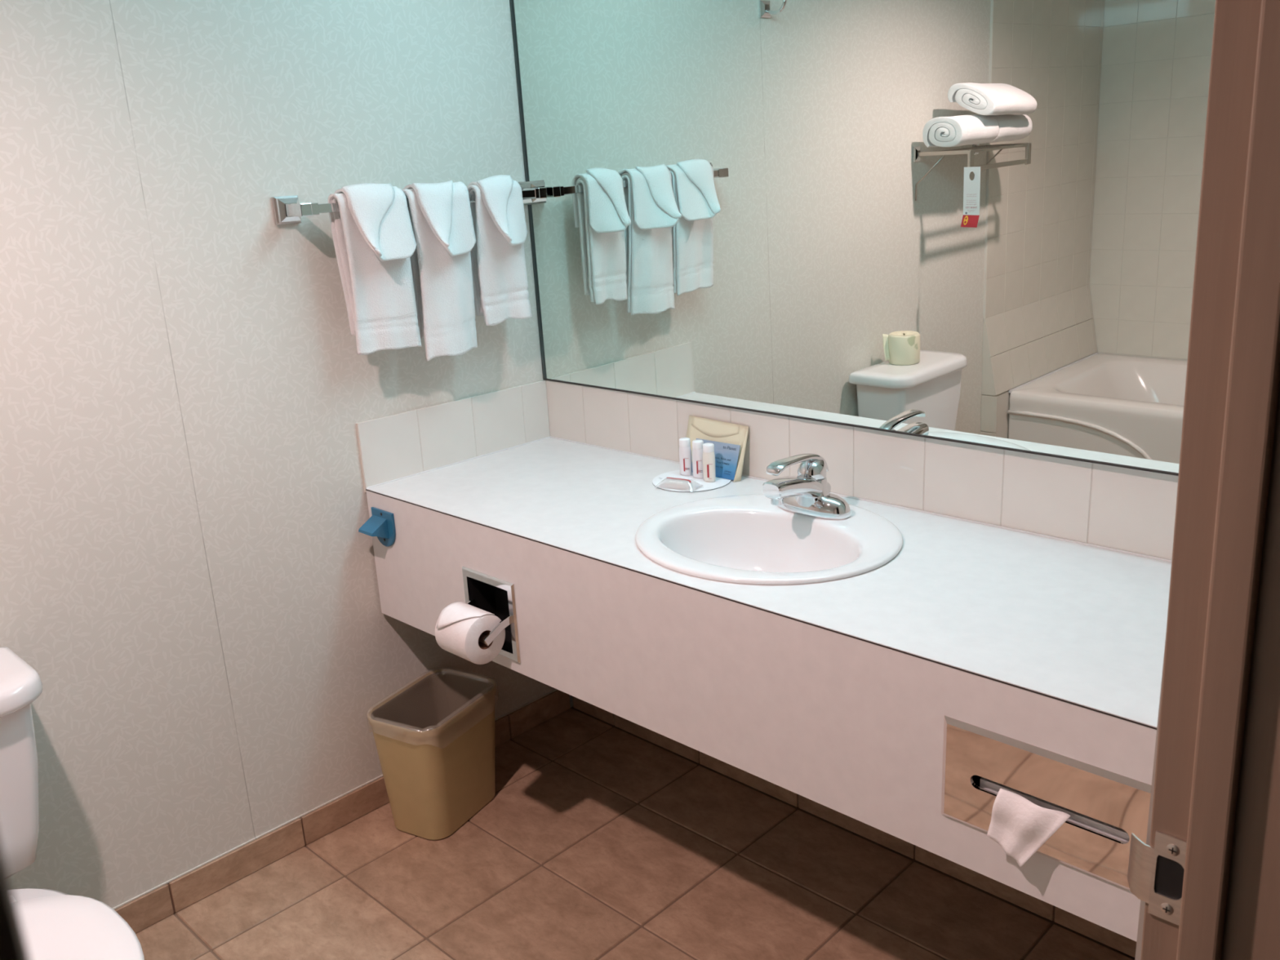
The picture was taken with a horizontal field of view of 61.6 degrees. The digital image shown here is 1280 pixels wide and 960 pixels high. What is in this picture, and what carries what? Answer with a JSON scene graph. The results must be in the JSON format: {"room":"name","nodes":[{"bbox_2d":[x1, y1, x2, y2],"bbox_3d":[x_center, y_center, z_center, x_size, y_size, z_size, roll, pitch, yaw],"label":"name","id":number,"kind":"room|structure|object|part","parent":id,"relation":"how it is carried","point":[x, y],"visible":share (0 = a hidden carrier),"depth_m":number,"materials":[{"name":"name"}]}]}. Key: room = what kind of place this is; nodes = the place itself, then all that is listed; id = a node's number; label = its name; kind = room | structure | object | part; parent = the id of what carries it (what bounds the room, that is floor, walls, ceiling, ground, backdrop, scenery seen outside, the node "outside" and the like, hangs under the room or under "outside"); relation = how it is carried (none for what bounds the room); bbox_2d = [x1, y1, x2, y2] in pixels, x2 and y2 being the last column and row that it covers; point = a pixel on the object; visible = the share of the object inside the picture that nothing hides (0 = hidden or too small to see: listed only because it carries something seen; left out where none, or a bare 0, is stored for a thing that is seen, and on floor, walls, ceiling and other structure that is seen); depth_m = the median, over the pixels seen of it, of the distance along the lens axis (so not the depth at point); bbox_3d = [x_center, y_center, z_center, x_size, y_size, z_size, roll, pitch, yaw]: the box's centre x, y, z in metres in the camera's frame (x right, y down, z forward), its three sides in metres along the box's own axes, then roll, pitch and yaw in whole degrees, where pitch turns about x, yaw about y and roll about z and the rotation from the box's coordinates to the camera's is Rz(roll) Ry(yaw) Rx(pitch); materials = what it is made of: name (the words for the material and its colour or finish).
{"room":"hotel bathroom","nodes":[
{"label":"hotel bathroom","id":0,"kind":"room"},
{"bbox_2d":[0,0,573,907],"bbox_3d":[-1.404,-0.045,1.615,0.170,2.400,3.486,13,22,42],"label":"wall","id":1,"kind":"structure","parent":0,"point":[195,430],"depth_m":2.16,"materials":[{"name":"paper"}]},
{"bbox_2d":[111,688,570,933],"bbox_3d":[-0.995,0.881,2.243,0.009,0.072,2.300,13,22,42],"label":"baseboard","id":2,"kind":"structure","parent":1,"relation":"attached to","point":[157,904],"depth_m":2.42,"materials":[{"name":"brown tile"}]},
{"bbox_2d":[271,181,546,224],"bbox_3d":[-0.478,-0.619,2.383,0.083,0.055,0.681,13,22,42],"label":"towel bar","id":3,"kind":"object","parent":1,"relation":"attached to","point":[286,209],"visible":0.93,"depth_m":2.18,"materials":[{"name":"silver metal"}]},
{"bbox_3d":[-0.716,-0.550,2.190,0.023,0.055,0.055,13,22,42],"label":"post","id":4,"kind":"part","parent":3,"relation":"part of","materials":[{"name":"silver metal"}]},
{"bbox_2d":[327,192,422,355],"bbox_3d":[-0.561,-0.440,2.290,0.050,0.337,0.170,13,22,42],"label":"hand towel","id":5,"kind":"object","parent":3,"relation":"hanging from","point":[380,297],"visible":0.8,"depth_m":2.28,"materials":[{"name":"white fabric"}]},
{"bbox_2d":[333,182,416,261],"bbox_3d":[-0.544,-0.540,2.247,0.111,0.158,0.146,13,22,42],"label":"washcloth","id":6,"kind":"object","parent":5,"relation":"on","point":[380,211],"visible":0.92,"depth_m":2.23,"materials":[{"name":"white fabric"}]},
{"bbox_2d":[401,188,477,360],"bbox_3d":[-0.443,-0.463,2.407,0.055,0.373,0.165,13,22,42],"label":"hand towel","id":7,"kind":"object","parent":3,"relation":"hanging from","point":[443,286],"visible":0.75,"depth_m":2.40,"materials":[{"name":"white fabric"}]},
{"bbox_2d":[403,180,475,256],"bbox_3d":[-0.424,-0.575,2.359,0.122,0.160,0.142,13,22,42],"label":"washcloth","id":8,"kind":"object","parent":7,"relation":"on","point":[445,206],"visible":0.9,"depth_m":2.34,"materials":[{"name":"white fabric"}]},
{"bbox_2d":[466,185,532,325],"bbox_3d":[-0.330,-0.526,2.511,0.053,0.319,0.137,13,22,42],"label":"hand towel","id":9,"kind":"object","parent":3,"relation":"hanging from","point":[499,269],"visible":0.76,"depth_m":2.50,"materials":[{"name":"white fabric"}]},
{"bbox_2d":[467,174,527,245],"bbox_3d":[-0.314,-0.621,2.473,0.113,0.157,0.120,13,22,42],"label":"washcloth","id":10,"kind":"object","parent":9,"relation":"on","point":[502,195],"visible":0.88,"depth_m":2.45,"materials":[{"name":"white fabric"}]},
{"bbox_3d":[-0.283,-0.698,2.617,0.023,0.055,0.055,13,22,42],"label":"post","id":11,"kind":"part","parent":3,"relation":"part of","materials":[{"name":"silver metal"}]},
{"bbox_2d":[135,706,1134,959],"bbox_3d":[-0.600,1.228,1.257,2.020,0.080,3.308,13,22,42],"label":"floor","id":12,"kind":"structure","parent":0,"point":[596,839],"depth_m":2.27,"materials":[{"name":"brown tile"}]},
{"bbox_2d":[0,646,144,959],"bbox_3d":[-1.010,0.738,1.617,0.757,0.698,0.463,13,22,42],"label":"toilet","id":13,"kind":"object","parent":12,"relation":"on","point":[56,925],"visible":0.91,"depth_m":1.76,"materials":[{"name":"white ceramic"}]},
{"bbox_3d":[-1.210,0.547,1.754,0.192,0.318,0.409,13,22,42],"label":"tank","id":14,"kind":"part","parent":13,"relation":"part of","materials":[{"name":"white ceramic"}]},
{"bbox_3d":[-1.215,0.381,1.702,0.234,0.040,0.463,13,22,42],"label":"tank lid","id":15,"kind":"part","parent":13,"relation":"part of","materials":[{"name":"white ceramic"}]},
{"bbox_3d":[-0.943,0.915,1.611,0.567,0.354,0.359,13,22,42],"label":"bowl","id":16,"kind":"part","parent":13,"relation":"part of","materials":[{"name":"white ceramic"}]},
{"bbox_3d":[-0.903,0.730,1.506,0.455,0.021,0.379,13,22,42],"label":"seat lid","id":17,"kind":"part","parent":13,"relation":"part of","materials":[{"name":"white plastic"}]},
{"bbox_2d":[367,669,496,839],"bbox_3d":[-0.474,0.647,2.541,0.209,0.302,0.286,6,19,29],"label":"waste bin","id":18,"kind":"object","parent":12,"relation":"on","point":[434,737],"visible":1,"depth_m":2.48,"materials":[{"name":"plastic"}]},
{"bbox_2d":[544,379,1178,559],"bbox_3d":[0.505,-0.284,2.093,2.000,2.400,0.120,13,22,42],"label":"tile backsplash","id":19,"kind":"structure","parent":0,"point":[1113,507],"depth_m":2.06,"materials":[{"name":"beige tile"}]},
{"bbox_2d":[358,435,1171,941],"bbox_3d":[0.231,0.252,2.024,1.854,0.307,0.607,13,22,42],"label":"countertop","id":20,"kind":"structure","parent":19,"relation":"attached to","point":[837,695],"depth_m":1.73,"materials":[{"name":"laminate"}]},
{"bbox_3d":[-0.589,0.114,2.397,0.083,0.085,0.048,13,22,42],"label":"wall bracket","id":21,"kind":"part","parent":20,"relation":"part of","materials":[{"name":"blue plastic"}]},
{"bbox_2d":[462,565,520,663],"bbox_3d":[-0.308,0.276,2.195,0.166,0.172,0.133,13,22,42],"label":"toilet paper holder","id":22,"kind":"object","parent":20,"relation":"attached to","point":[494,595],"visible":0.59,"depth_m":2.21,"materials":[{"name":"silver metal"}]},
{"bbox_2d":[435,601,505,664],"bbox_3d":[-0.342,0.307,2.154,0.102,0.104,0.104,13,22,42],"label":"toilet paper roll","id":23,"kind":"object","parent":22,"relation":"on","point":[459,627],"visible":1,"depth_m":2.12,"materials":[{"name":"white paper"}]},
{"bbox_3d":[-0.367,0.277,2.216,0.007,0.047,0.079,11,21,39],"label":"arm","id":24,"kind":"part","parent":22,"relation":"part of","materials":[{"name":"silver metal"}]},
{"bbox_3d":[-0.279,0.297,2.133,0.079,0.047,0.007,-17,21,-40],"label":"arm","id":25,"kind":"part","parent":22,"relation":"part of","materials":[{"name":"silver metal"}]},
{"bbox_2d":[652,470,731,492],"bbox_3d":[0.114,0.000,2.362,0.174,0.003,0.174,13,22,42],"label":"tray","id":26,"kind":"object","parent":20,"relation":"on","point":[719,482],"visible":0.56,"depth_m":2.34,"materials":[{"name":"grey"}]},
{"bbox_2d":[654,476,702,492],"bbox_3d":[0.083,0.006,2.310,0.092,0.019,0.052,6,19,29],"label":"soap","id":27,"kind":"object","parent":26,"relation":"on","point":[690,485],"visible":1,"depth_m":2.30,"materials":[{"name":"white"}]},
{"bbox_2d":[679,437,692,475],"bbox_3d":[0.101,-0.052,2.391,0.031,0.083,0.025,13,22,42],"label":"toiletry bottle","id":28,"kind":"object","parent":26,"relation":"on","point":[685,451],"visible":1,"depth_m":2.38,"materials":[{"name":"white plastic"}]},
{"bbox_2d":[692,439,703,478],"bbox_3d":[0.129,-0.046,2.366,0.031,0.083,0.025,13,22,42],"label":"toiletry bottle","id":29,"kind":"object","parent":26,"relation":"on","point":[697,445],"visible":0.84,"depth_m":2.36,"materials":[{"name":"white plastic"}]},
{"bbox_2d":[702,442,715,482],"bbox_3d":[0.150,-0.038,2.335,0.031,0.083,0.025,13,22,42],"label":"toiletry bottle","id":30,"kind":"object","parent":26,"relation":"on","point":[708,455],"visible":1,"depth_m":2.32,"materials":[{"name":"white plastic"}]},
{"bbox_2d":[691,438,740,479],"bbox_3d":[0.166,-0.047,2.376,0.124,0.073,0.025,12,22,41],"label":"printed card","id":31,"kind":"object","parent":26,"relation":"on","point":[726,455],"visible":0.67,"depth_m":2.36,"materials":[{"name":"blue paper"}]},
{"bbox_2d":[686,415,748,482],"bbox_3d":[0.160,-0.071,2.387,0.174,0.119,0.050,13,22,42],"label":"envelope","id":32,"kind":"object","parent":20,"relation":"on","point":[700,428],"visible":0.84,"depth_m":2.38,"materials":[{"name":"beige paper"}]},
{"bbox_2d":[635,494,902,585],"bbox_3d":[0.237,0.167,2.007,0.500,0.150,0.466,13,22,42],"label":"sink","id":33,"kind":"object","parent":20,"relation":"in","point":[740,539],"visible":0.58,"depth_m":2.07,"materials":[{"name":"white ceramic"}]},
{"bbox_2d":[762,453,850,519],"bbox_3d":[0.301,0.012,2.041,0.162,0.124,0.173,13,22,42],"label":"faucet","id":34,"kind":"object","parent":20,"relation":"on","point":[807,493],"visible":1,"depth_m":2.03,"materials":[{"name":"silver metal"}]},
{"bbox_3d":[0.295,0.021,2.036,0.062,0.070,0.154,13,22,42],"label":"spout","id":35,"kind":"part","parent":34,"relation":"part of","materials":[{"name":"silver metal"}]},
{"bbox_3d":[0.298,-0.024,2.028,0.037,0.047,0.164,13,22,42],"label":"lever","id":36,"kind":"part","parent":34,"relation":"part of","materials":[{"name":"silver metal"}]},
{"bbox_3d":[0.331,-0.024,2.064,0.055,0.035,0.058,13,22,42],"label":"handle","id":37,"kind":"part","parent":34,"relation":"part of","materials":[{"name":"silver metal"}]},
{"bbox_3d":[0.336,0.042,2.085,0.162,0.039,0.066,13,22,42],"label":"plate","id":38,"kind":"part","parent":34,"relation":"part of","materials":[{"name":"silver metal"}]},
{"bbox_2d":[941,715,1151,890],"bbox_3d":[0.557,0.416,1.427,0.302,0.156,0.082,13,22,42],"label":"dispenser","id":39,"kind":"object","parent":20,"relation":"attached to","point":[1104,806],"visible":0.77,"depth_m":1.39,"materials":[{"name":"silver metal"}]},
{"bbox_2d":[986,788,1071,866],"bbox_3d":[0.510,0.465,1.416,0.101,0.091,0.027,13,22,42],"label":"tissue","id":40,"kind":"object","parent":39,"relation":"in","point":[1019,825],"visible":1,"depth_m":1.42,"materials":[{"name":"paper"}]},
{"bbox_2d":[573,696,1136,958],"bbox_3d":[0.481,0.756,2.409,1.852,0.072,0.016,13,22,42],"label":"baseboard","id":41,"kind":"structure","parent":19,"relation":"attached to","point":[1089,929],"depth_m":2.35,"materials":[{"name":"brown tile"}]},
{"bbox_2d":[509,0,1215,475],"bbox_3d":[0.388,-0.623,1.995,1.854,1.072,0.058,13,22,42],"label":"wall mirror","id":42,"kind":"object","parent":19,"relation":"attached to","point":[972,222],"visible":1,"depth_m":1.97,"materials":[{"name":"clear glass"}]},
{"bbox_2d":[1134,631,1166,959],"bbox_3d":[0.002,0.263,0.313,0.128,2.400,3.506,13,22,42],"label":"wall","id":43,"kind":"structure","parent":0,"point":[1139,943],"depth_m":0.82,"materials":[{"name":"beige paint"}]},
{"bbox_2d":[0,840,30,959],"bbox_3d":[-0.107,0.372,0.212,0.146,2.100,0.070,13,22,42],"label":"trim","id":44,"kind":"structure","parent":43,"relation":"attached to","point":[13,946],"depth_m":0.09,"materials":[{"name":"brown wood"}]},
{"bbox_2d":[1140,0,1279,959],"bbox_3d":[0.457,0.181,0.763,0.186,2.100,0.122,13,22,42],"label":"trim","id":45,"kind":"structure","parent":43,"relation":"attached to","point":[1216,790],"depth_m":0.71,"materials":[{"name":"brown wood"}]},
{"bbox_2d":[1127,831,1186,925],"bbox_3d":[0.387,0.293,0.804,0.011,0.071,0.052,-12,18,-27],"label":"strike plate","id":46,"kind":"object","parent":45,"relation":"attached to","point":[1155,875],"visible":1,"depth_m":0.80,"materials":[{"name":"metal"}]},
{"bbox_3d":[0.393,0.295,0.794,0.028,0.071,0.002,13,22,42],"label":"plate","id":47,"kind":"part","parent":46,"relation":"part of","materials":[{"name":"metal"}]}
]}

